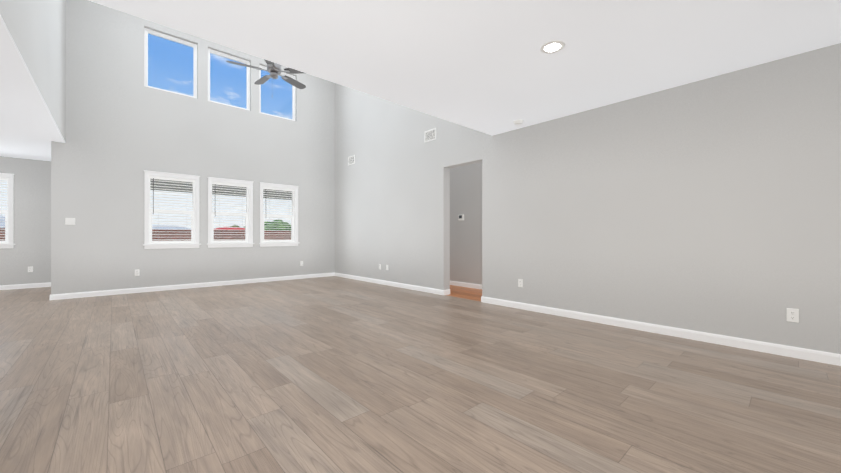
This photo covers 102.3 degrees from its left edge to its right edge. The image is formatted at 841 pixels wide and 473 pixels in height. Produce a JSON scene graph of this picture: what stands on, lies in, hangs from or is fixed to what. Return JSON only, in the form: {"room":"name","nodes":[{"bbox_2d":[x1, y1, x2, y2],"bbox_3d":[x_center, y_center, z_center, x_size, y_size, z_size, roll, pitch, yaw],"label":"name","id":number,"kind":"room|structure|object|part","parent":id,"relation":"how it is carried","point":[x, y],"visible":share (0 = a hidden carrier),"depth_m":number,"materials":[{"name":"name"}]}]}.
{"room":"empty living room","nodes":[
{"label":"empty living room","id":0,"kind":"room"},
{"bbox_2d":[0,156,50,284],"bbox_3d":[-9.062,-0.412,5.986,4.190,2.924,0.165,0,0,-42],"label":"wall","id":1,"kind":"structure","parent":0,"point":[32,212],"depth_m":6.88,"materials":[{"name":"grey paint"}]},
{"bbox_2d":[0,173,14,248],"bbox_3d":[-8.470,-0.505,6.494,0.926,1.480,0.210,0,0,-42],"label":"window","id":2,"kind":"structure","parent":1,"relation":"in","point":[8,242],"depth_m":6.71,"materials":[{"name":"white plastic"}]},
{"bbox_2d":[0,178,7,243],"bbox_3d":[-8.460,-0.505,6.482,0.728,1.292,0.060,0,0,-42],"label":"blind","id":3,"kind":"object","parent":2,"relation":"attached to","point":[5,212],"depth_m":6.71,"materials":[{"name":"white plastic"}]},
{"bbox_3d":[-8.485,-0.510,6.510,0.760,1.310,0.165,0,0,-42],"label":"frame","id":4,"kind":"part","parent":2,"relation":"part of","materials":[{"name":"white plastic"}]},
{"bbox_2d":[0,282,50,289],"bbox_3d":[-8.991,1.004,5.930,3.830,0.092,0.015,0,0,-42],"label":"baseboard","id":5,"kind":"structure","parent":1,"relation":"attached to","point":[17,286],"depth_m":6.82,"materials":[{"name":"white wood"}]},
{"bbox_2d":[28,266,32,271],"bbox_3d":[-7.937,0.666,6.889,0.072,0.116,0.010,0,0,-42],"label":"outlet","id":6,"kind":"object","parent":1,"relation":"attached to","point":[30,268],"visible":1,"depth_m":6.89,"materials":[{"name":"white plastic"}]},
{"bbox_2d":[0,0,65,142],"bbox_3d":[-4.483,-3.039,3.933,0.165,2.922,4.610,0,0,-42],"label":"wall","id":7,"kind":"structure","parent":0,"point":[36,29],"depth_m":3.95,"materials":[{"name":"grey paint"}]},
{"bbox_2d":[51,0,334,294],"bbox_3d":[-4.183,-1.725,7.428,5.305,5.550,0.165,0,0,-42],"label":"wall","id":8,"kind":"structure","parent":0,"point":[125,127],"depth_m":6.49,"materials":[{"name":"grey paint"}]},
{"bbox_2d":[65,218,74,224],"bbox_3d":[-5.925,-0.258,5.728,0.118,0.118,0.014,0,0,-42],"label":"switch plate","id":9,"kind":"object","parent":8,"relation":"attached to","point":[69,221],"visible":1,"depth_m":5.73,"materials":[{"name":"white plastic"}]},
{"bbox_2d":[135,269,139,275],"bbox_3d":[-5.284,0.672,6.312,0.072,0.116,0.010,0,0,-42],"label":"electrical outlet","id":10,"kind":"object","parent":8,"relation":"attached to","point":[137,272],"visible":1,"depth_m":6.32,"materials":[{"name":"white plastic"}]},
{"bbox_2d":[144,28,196,97],"bbox_3d":[-4.973,-3.405,6.763,0.854,1.140,0.090,0,0,-42],"label":"window","id":11,"kind":"structure","parent":8,"relation":"in","point":[172,65],"depth_m":6.73,"materials":[{"name":"clear glass"}]},
{"bbox_2d":[143,170,200,248],"bbox_3d":[-4.923,-0.505,6.726,0.926,1.480,0.210,0,0,-42],"label":"window","id":12,"kind":"structure","parent":8,"relation":"in","point":[177,211],"depth_m":6.69,"materials":[{"name":"white plastic"}]},
{"bbox_2d":[149,176,194,243],"bbox_3d":[-4.913,-0.505,6.715,0.728,1.292,0.060,0,0,-42],"label":"window blind","id":13,"kind":"object","parent":12,"relation":"attached to","point":[172,179],"visible":1,"depth_m":6.70,"materials":[{"name":"white plastic"}]},
{"bbox_2d":[153,178,153,213],"bbox_3d":[-5.117,-0.770,6.484,0.008,0.690,0.008,0,0,-42],"label":"blind wand","id":14,"kind":"object","parent":13,"relation":"hanging from","point":[153,195],"visible":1,"depth_m":6.48,"materials":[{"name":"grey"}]},
{"bbox_2d":[50,272,335,299],"bbox_3d":[-4.200,1.004,7.312,5.155,0.092,0.045,0,0,-42],"label":"baseboard","id":15,"kind":"structure","parent":8,"relation":"attached to","point":[208,284],"depth_m":6.67,"materials":[{"name":"white wood"}]},
{"bbox_2d":[208,48,249,110],"bbox_3d":[-4.216,-3.405,7.449,0.835,1.140,0.090,0,0,-42],"label":"window","id":16,"kind":"structure","parent":8,"relation":"in","point":[227,80],"depth_m":7.48,"materials":[{"name":"clear glass"}]},
{"bbox_2d":[207,177,253,247],"bbox_3d":[-4.162,-0.505,7.417,0.921,1.480,0.210,0,0,-42],"label":"window","id":17,"kind":"structure","parent":8,"relation":"in","point":[247,228],"depth_m":7.42,"materials":[{"name":"white plastic"}]},
{"bbox_2d":[212,182,248,242],"bbox_3d":[-4.152,-0.505,7.406,0.723,1.292,0.060,0,0,-42],"label":"window blind","id":18,"kind":"object","parent":17,"relation":"attached to","point":[226,184],"visible":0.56,"depth_m":7.39,"materials":[{"name":"white plastic"}]},
{"bbox_2d":[259,65,294,120],"bbox_3d":[-3.452,-3.405,8.143,0.865,1.140,0.090,0,0,-42],"label":"window","id":19,"kind":"structure","parent":8,"relation":"in","point":[277,96],"depth_m":8.20,"materials":[{"name":"clear glass"}]},
{"bbox_2d":[259,182,299,246],"bbox_3d":[-3.395,-0.504,8.113,0.936,1.480,0.210,0,0,-42],"label":"window","id":20,"kind":"structure","parent":8,"relation":"in","point":[292,217],"depth_m":8.14,"materials":[{"name":"white plastic"}]},
{"bbox_2d":[263,187,294,242],"bbox_3d":[-3.385,-0.505,8.102,0.738,1.292,0.060,0,0,-42],"label":"window blind","id":21,"kind":"object","parent":20,"relation":"attached to","point":[281,189],"visible":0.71,"depth_m":8.08,"materials":[{"name":"white plastic"}]},
{"bbox_2d":[0,276,840,472],"bbox_3d":[-1.956,1.109,2.758,10.380,0.120,14.165,0,0,-42],"label":"floor","id":22,"kind":"structure","parent":0,"point":[332,374],"depth_m":2.31,"materials":[{"name":"brown wood"}]},
{"bbox_2d":[0,0,840,160],"bbox_3d":[-2.012,-1.714,2.820,10.380,0.280,14.330,0,0,-42],"label":"ceiling","id":23,"kind":"structure","parent":0,"point":[489,67],"depth_m":2.79,"materials":[{"name":"white paint"}]},
{"bbox_2d":[513,119,523,124],"bbox_3d":[1.336,-1.551,4.621,0.136,0.046,0.136,0,0,-42],"label":"smoke detector","id":24,"kind":"object","parent":23,"relation":"attached to","point":[518,122],"visible":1,"depth_m":4.59,"materials":[{"name":"white plastic"}]},
{"bbox_2d":[540,40,564,53],"bbox_3d":[1.097,-1.573,2.815,0.196,0.010,0.196,0,0,-42],"label":"recessed light","id":25,"kind":"object","parent":23,"relation":"in","point":[551,47],"visible":1,"depth_m":2.81,"materials":[{"name":"white plastic"}]},
{"bbox_2d":[450,162,481,284],"bbox_3d":[2.514,-0.412,5.432,0.165,2.924,11.790,0,0,-42],"label":"wall","id":26,"kind":"structure","parent":0,"point":[466,232],"depth_m":7.03,"materials":[{"name":"grey paint"}]},
{"bbox_2d":[458,214,463,219],"bbox_3d":[0.855,-0.400,7.121,0.024,0.120,0.140,0,0,-42],"label":"thermostat","id":27,"kind":"object","parent":26,"relation":"attached to","point":[460,217],"visible":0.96,"depth_m":7.10,"materials":[{"name":"white plastic"}]},
{"bbox_2d":[450,281,481,288],"bbox_3d":[2.846,1.004,4.930,0.015,0.092,10.600,0,0,-42],"label":"baseboard","id":28,"kind":"structure","parent":26,"relation":"attached to","point":[478,286],"depth_m":7.01,"materials":[{"name":"white wood"}]},
{"bbox_2d":[335,43,840,353],"bbox_3d":[1.735,-1.725,4.726,0.162,5.550,11.790,0,0,-42],"label":"wall","id":29,"kind":"structure","parent":0,"point":[712,205],"depth_m":3.77,"materials":[{"name":"grey paint"}]},
{"bbox_2d":[348,155,354,164],"bbox_3d":[-1.715,-1.892,8.404,0.013,0.210,0.310,0,0,-42],"label":"air vent","id":30,"kind":"object","parent":29,"relation":"in","point":[351,160],"visible":1,"depth_m":8.40,"materials":[{"name":"white plastic"}]},
{"bbox_2d":[336,273,443,294],"bbox_3d":[-0.927,1.004,7.528,0.015,0.092,4.002,0,0,-42],"label":"baseboard","id":31,"kind":"structure","parent":29,"relation":"attached to","point":[413,287],"depth_m":7.07,"materials":[{"name":"white wood"}]},
{"bbox_2d":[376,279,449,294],"bbox_3d":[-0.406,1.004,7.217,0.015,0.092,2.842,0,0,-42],"label":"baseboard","id":32,"kind":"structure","parent":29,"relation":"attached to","point":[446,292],"depth_m":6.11,"materials":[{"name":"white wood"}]},
{"bbox_2d":[424,128,435,142],"bbox_3d":[0.182,-1.887,6.312,0.013,0.210,0.310,0,0,-42],"label":"air vent","id":33,"kind":"object","parent":29,"relation":"in","point":[430,135],"visible":1,"depth_m":6.31,"materials":[{"name":"white plastic"}]},
{"bbox_2d":[518,279,522,286],"bbox_3d":[1.449,0.676,4.913,0.010,0.116,0.072,0,0,-42],"label":"electrical outlet","id":34,"kind":"object","parent":29,"relation":"attached to","point":[520,282],"visible":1,"depth_m":4.91,"materials":[{"name":"white plastic"}]},
{"bbox_2d":[481,296,840,365],"bbox_3d":[3.301,1.004,2.866,0.015,0.092,6.930,0,0,-42],"label":"baseboard","id":35,"kind":"structure","parent":29,"relation":"attached to","point":[801,353],"depth_m":3.46,"materials":[{"name":"white wood"}]},
{"bbox_2d":[787,308,798,322],"bbox_3d":[3.235,0.684,2.943,0.010,0.116,0.072,0,0,-42],"label":"electrical outlet","id":36,"kind":"object","parent":29,"relation":"attached to","point":[792,315],"visible":1,"depth_m":2.94,"materials":[{"name":"white plastic"}]},
{"bbox_3d":[-2.425,-4.625,5.490,5.305,0.250,5.400,0,0,-42],"label":"ceiling","id":37,"kind":"structure","parent":0,"visible":0},
{"bbox_2d":[226,59,305,97],"bbox_3d":[-2.430,-3.373,5.549,1.296,2.255,1.270,0,0,-42],"label":"ceiling fan","id":38,"kind":"object","parent":37,"relation":"hanging from","point":[274,70],"visible":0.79,"depth_m":5.50,"materials":[{"name":"silver metal"}]},
{"bbox_3d":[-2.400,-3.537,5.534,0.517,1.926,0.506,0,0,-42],"label":"motor","id":39,"kind":"part","parent":38,"relation":"part of","materials":[{"name":"silver metal"}]},
{"label":"outside","id":40,"kind":"structure","parent":0,"visible":0},
{"bbox_3d":[-25.606,1.556,43.086,100.000,0.300,81.445,0,0,-42],"label":"ground","id":41,"kind":"structure","parent":40,"visible":0},
{"bbox_2d":[0,215,4,227],"bbox_3d":[-24.692,0.077,17.890,6.000,2.650,6.500,0,0,-42],"label":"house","id":42,"kind":"structure","parent":41,"relation":"on","point":[2,216],"depth_m":17.90,"materials":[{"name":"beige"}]},
{"bbox_2d":[0,228,290,240],"bbox_3d":[-7.191,0.547,19.061,75.000,1.710,0.280,0,0,-42],"label":"wall","id":43,"kind":"structure","parent":41,"relation":"on","point":[163,237],"depth_m":16.42,"materials":[{"name":"brick"}]},
{"bbox_2d":[152,225,188,229],"bbox_3d":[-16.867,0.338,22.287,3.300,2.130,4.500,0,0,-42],"label":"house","id":44,"kind":"structure","parent":41,"relation":"on","point":[160,228],"depth_m":21.59,"materials":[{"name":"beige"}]},
{"bbox_2d":[216,228,244,229],"bbox_3d":[-10.734,0.427,19.209,2.050,1.950,1.700,0,0,-42],"label":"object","id":45,"kind":"object","parent":41,"relation":"on","point":[230,229],"depth_m":18.67,"materials":[{"name":"brick"}]},
{"bbox_2d":[264,220,288,229],"bbox_3d":[-10.275,0.096,22.944,2.610,2.613,1.651,0,0,-42],"label":"tree","id":46,"kind":"object","parent":41,"relation":"on","point":[280,224],"depth_m":22.83,"materials":[{"name":"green plant"}]},
{"bbox_3d":[-3.737,-0.056,11.346,0.250,2.274,0.250,0,0,-42],"label":"patio column","id":47,"kind":"structure","parent":0,"visible":0},
{"bbox_2d":[150,179,291,199],"bbox_3d":[-4.905,-1.534,8.670,5.575,0.680,2.645,0,0,-42],"label":"roof","id":48,"kind":"structure","parent":47,"relation":"on","point":[232,191],"depth_m":9.48,"materials":[{"name":"grey"}]}
]}

